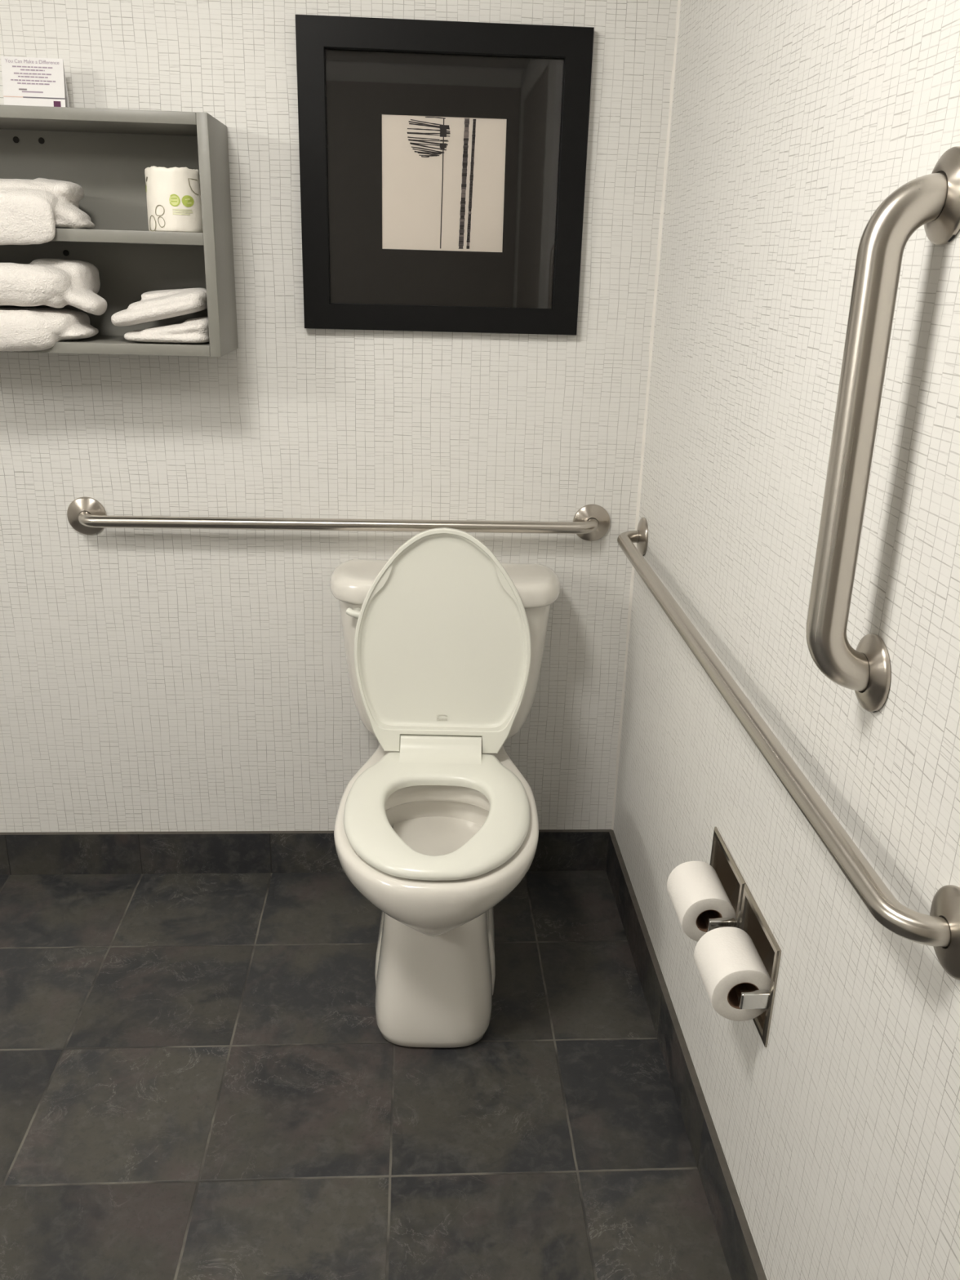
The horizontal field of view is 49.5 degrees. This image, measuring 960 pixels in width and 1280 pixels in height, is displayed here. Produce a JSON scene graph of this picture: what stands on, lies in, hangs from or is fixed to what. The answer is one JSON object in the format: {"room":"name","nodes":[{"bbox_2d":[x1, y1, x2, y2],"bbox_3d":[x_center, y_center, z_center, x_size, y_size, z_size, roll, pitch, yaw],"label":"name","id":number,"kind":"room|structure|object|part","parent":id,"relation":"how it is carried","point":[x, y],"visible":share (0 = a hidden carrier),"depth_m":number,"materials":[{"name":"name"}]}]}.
{"room":"hotel bathroom","nodes":[
{"label":"hotel bathroom","id":0,"kind":"room"},
{"bbox_2d":[0,0,677,832],"bbox_3d":[-0.951,-0.503,2.149,2.800,2.330,0.100,0,20,-4],"label":"wall","id":1,"kind":"structure","parent":0,"point":[152,679],"depth_m":2.19,"materials":[{"name":"tile"}]},
{"bbox_2d":[0,104,238,356],"bbox_3d":[-0.779,-0.743,1.912,0.610,0.403,0.196,0,20,-4],"label":"upper cabinet","id":2,"kind":"object","parent":1,"relation":"attached to","point":[108,153],"visible":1,"depth_m":1.95,"materials":[{"name":"grey paint"}]},
{"bbox_2d":[0,56,69,106],"bbox_3d":[-0.797,-0.991,1.867,0.108,0.093,0.029,0,20,-4],"label":"tent card","id":3,"kind":"object","parent":2,"relation":"on","point":[26,81],"visible":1,"depth_m":1.86,"materials":[{"name":"white paper"}]},
{"bbox_2d":[4,58,58,64],"bbox_3d":[-0.796,-1.028,1.851,0.094,0.006,0.001,0,20,-4],"label":"print","id":4,"kind":"object","parent":3,"relation":"on","point":[7,61],"depth_m":1.85},
{"bbox_2d":[0,177,94,244],"bbox_3d":[-0.874,-0.769,1.868,0.352,0.114,0.197,0,20,-4],"label":"bath towel","id":5,"kind":"object","parent":2,"relation":"on","point":[31,211],"visible":0.94,"depth_m":1.80,"materials":[{"name":"white fabric"}]},
{"bbox_2d":[0,306,98,351],"bbox_3d":[-0.893,-0.580,1.934,0.357,0.074,0.193,0,20,-4],"label":"bath towel","id":6,"kind":"object","parent":2,"relation":"on","point":[21,328],"visible":1,"depth_m":1.86,"materials":[{"name":"white fabric"}]},
{"bbox_2d":[0,257,106,315],"bbox_3d":[-0.881,-0.652,1.913,0.389,0.096,0.191,0,20,-4],"label":"bath towel","id":7,"kind":"object","parent":6,"relation":"on","point":[49,282],"visible":1,"depth_m":1.85,"materials":[{"name":"white fabric"}]},
{"bbox_3d":[-0.774,-0.923,1.847,0.571,0.020,0.196,0,20,-4],"label":"panel","id":8,"kind":"part","parent":2,"relation":"part of","materials":[{"name":"grey paint"}]},
{"bbox_3d":[-0.784,-0.563,1.978,0.571,0.020,0.196,0,20,-4],"label":"panel","id":9,"kind":"part","parent":2,"relation":"part of","materials":[{"name":"grey paint"}]},
{"bbox_2d":[49,228,204,245],"bbox_3d":[-0.779,-0.742,1.909,0.571,0.021,0.185,0,20,-4],"label":"shelf","id":10,"kind":"object","parent":2,"relation":"attached to","point":[63,237],"depth_m":1.83,"materials":[{"name":"grey paint"}]},
{"bbox_2d":[124,316,209,342],"bbox_3d":[-0.580,-0.582,1.950,0.158,0.046,0.127,0,20,-4],"label":"hand towel","id":11,"kind":"object","parent":2,"relation":"on","point":[192,330],"visible":0.88,"depth_m":1.90,"materials":[{"name":"white fabric"}]},
{"bbox_2d":[111,288,207,326],"bbox_3d":[-0.591,-0.622,1.945,0.174,0.070,0.143,0,20,-4],"label":"hand towel","id":12,"kind":"object","parent":11,"relation":"on","point":[153,305],"visible":0.96,"depth_m":1.89,"materials":[{"name":"white fabric"}]},
{"bbox_2d":[144,165,203,232],"bbox_3d":[-0.547,-0.787,1.866,0.100,0.107,0.100,0,20,-4],"label":"toilet roll","id":13,"kind":"object","parent":2,"relation":"on","point":[173,194],"visible":0.88,"depth_m":1.83,"materials":[{"name":"paper"}]},
{"bbox_2d":[149,215,155,231],"bbox_3d":[-0.580,-0.738,1.844,0.022,0.027,0.002,20,27,40],"label":"print","id":14,"kind":"object","parent":13,"relation":"attached to","point":[152,218],"depth_m":1.84},
{"bbox_2d":[155,204,164,216],"bbox_3d":[-0.562,-0.754,1.828,0.018,0.018,0.001,6,21,12],"label":"print","id":15,"kind":"object","parent":13,"relation":"attached to","point":[159,209],"depth_m":1.83},
{"bbox_2d":[168,194,194,215],"bbox_3d":[-0.523,-0.765,1.832,0.044,0.033,0.006,-10,23,-29],"label":"print","id":16,"kind":"object","parent":13,"relation":"attached to","point":[179,204],"depth_m":1.83},
{"bbox_2d":[187,177,198,195],"bbox_3d":[-0.504,-0.799,1.836,0.002,0.026,0.023,13,23,29],"label":"print","id":17,"kind":"object","parent":13,"relation":"attached to","point":[193,183],"depth_m":1.83},
{"bbox_3d":[-0.484,-0.741,1.931,0.020,0.403,0.196,0,20,-4],"label":"panel","id":18,"kind":"part","parent":2,"relation":"part of","materials":[{"name":"grey paint"}]},
{"bbox_2d":[0,829,613,875],"bbox_3d":[-0.976,0.503,2.457,2.600,0.108,0.012,0,20,-4],"label":"baseboard","id":19,"kind":"structure","parent":1,"relation":"attached to","point":[21,853],"depth_m":2.47,"materials":[{"name":"tile"}]},
{"bbox_2d":[66,496,610,541],"bbox_3d":[-0.290,-0.247,2.195,1.151,0.081,0.063,0,20,-4],"label":"grab bar","id":20,"kind":"object","parent":1,"relation":"attached to","point":[93,518],"visible":1,"depth_m":2.17,"materials":[{"name":"metal"}]},
{"bbox_2d":[295,14,594,335],"bbox_3d":[-0.070,-0.875,1.999,0.544,0.544,0.020,0,20,-4],"label":"framed picture","id":21,"kind":"object","parent":1,"relation":"attached to","point":[442,163],"visible":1,"depth_m":2.00,"materials":[{"name":"black wood"}]},
{"bbox_2d":[382,114,506,252],"bbox_3d":[-0.070,-0.877,2.007,0.256,0.257,0.002,0,20,-4],"label":"art print","id":22,"kind":"object","parent":21,"relation":"attached to","point":[444,176],"depth_m":2.01,"materials":[{"name":"beige paper"}]},
{"bbox_2d":[611,0,680,830],"bbox_3d":[0.348,-0.527,2.162,0.006,2.102,0.005,0,20,-4],"label":"trim","id":23,"kind":"structure","parent":1,"relation":"attached to","point":[672,83],"depth_m":2.15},
{"bbox_2d":[0,870,731,1279],"bbox_3d":[-0.892,1.113,1.038,2.600,0.060,3.100,0,20,-4],"label":"floor","id":24,"kind":"structure","parent":0,"point":[200,1079],"depth_m":1.82,"materials":[{"name":"tile"}]},
{"bbox_2d":[329,527,559,1048],"bbox_3d":[-0.080,0.259,2.038,0.483,0.904,0.704,1,20,-1],"label":"toilet","id":25,"kind":"object","parent":24,"relation":"on","point":[444,639],"visible":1,"depth_m":2.06,"materials":[{"name":"white ceramic"}]},
{"bbox_3d":[-0.217,-0.053,2.117,0.099,0.032,0.059,5,20,10],"label":"flush handle","id":26,"kind":"part","parent":25,"relation":"part of","materials":[{"name":"plastic"}]},
{"bbox_3d":[-0.083,0.399,2.065,0.380,0.212,0.657,1,20,-1],"label":"bowl","id":27,"kind":"part","parent":25,"relation":"part of","materials":[{"name":"white ceramic"}]},
{"bbox_3d":[-0.079,0.314,1.939,0.347,0.022,0.452,1,20,-1],"label":"seat","id":28,"kind":"part","parent":25,"relation":"part of","materials":[{"name":"plastic"}]},
{"bbox_3d":[-0.074,0.005,2.089,0.355,0.462,0.063,1,20,-1],"label":"seat lid","id":29,"kind":"part","parent":25,"relation":"part of","materials":[{"name":"plastic"}]},
{"bbox_3d":[-0.078,0.050,2.234,0.454,0.324,0.177,1,20,-1],"label":"tank","id":30,"kind":"part","parent":25,"relation":"part of","materials":[{"name":"white ceramic"}]},
{"bbox_3d":[-0.073,-0.119,2.171,0.483,0.049,0.195,1,20,-1],"label":"tank lid","id":31,"kind":"part","parent":25,"relation":"part of","materials":[{"name":"white ceramic"}]},
{"bbox_2d":[613,0,959,1279],"bbox_3d":[0.487,0.056,0.733,0.100,2.330,3.100,0,20,-4],"label":"wall","id":32,"kind":"structure","parent":0,"point":[793,122],"depth_m":1.29,"materials":[{"name":"paper"}]},
{"bbox_2d":[605,831,767,1279],"bbox_3d":[0.370,0.843,1.633,0.012,0.108,1.918,0,20,-4],"label":"baseboard","id":33,"kind":"structure","parent":32,"relation":"attached to","point":[742,1258],"depth_m":1.78,"materials":[{"name":"tile"}]},
{"bbox_2d":[701,826,781,1047],"bbox_3d":[0.384,0.426,1.540,0.085,0.157,0.318,0,20,-4],"label":"toilet paper holder","id":34,"kind":"object","parent":32,"relation":"attached to","point":[749,918],"visible":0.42,"depth_m":1.51,"materials":[{"name":"metal"}]},
{"bbox_2d":[666,861,736,942],"bbox_3d":[0.343,0.406,1.619,0.083,0.081,0.106,0,20,-4],"label":"toilet roll","id":35,"kind":"object","parent":34,"relation":"on","point":[694,888],"visible":0.91,"depth_m":1.58,"materials":[{"name":"paper"}]},
{"bbox_3d":[0.360,0.428,1.557,0.040,0.025,0.012,0,20,-4],"label":"post","id":36,"kind":"part","parent":34,"relation":"part of","materials":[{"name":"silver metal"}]},
{"bbox_3d":[0.379,0.399,1.613,0.009,0.157,0.161,0,20,-4],"label":"mounting plate","id":37,"kind":"part","parent":34,"relation":"part of","materials":[{"name":"metal"}]},
{"bbox_2d":[693,926,770,1021],"bbox_3d":[0.354,0.466,1.457,0.088,0.085,0.099,0,20,-4],"label":"toilet roll","id":38,"kind":"object","parent":34,"relation":"on","point":[726,957],"visible":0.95,"depth_m":1.42,"materials":[{"name":"paper"}]},
{"bbox_3d":[0.370,0.484,1.403,0.040,0.025,0.012,0,20,-4],"label":"post","id":39,"kind":"part","parent":34,"relation":"part of","materials":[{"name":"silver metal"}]},
{"bbox_3d":[0.388,0.454,1.463,0.009,0.157,0.155,0,20,-4],"label":"mounting plate","id":40,"kind":"part","parent":34,"relation":"part of","materials":[{"name":"metal"}]},
{"bbox_2d":[617,517,959,980],"bbox_3d":[0.353,0.020,1.560,0.064,0.088,1.448,0,20,-4],"label":"grab bar","id":41,"kind":"object","parent":32,"relation":"attached to","point":[934,930],"visible":1,"depth_m":1.09,"materials":[{"name":"metal"}]},
{"bbox_2d":[805,146,959,711],"bbox_3d":[0.381,-0.184,1.017,0.078,0.544,0.089,0,20,-4],"label":"grab bar","id":42,"kind":"object","parent":32,"relation":"attached to","point":[921,201],"visible":1,"depth_m":0.99,"materials":[{"name":"metal"}]}
]}

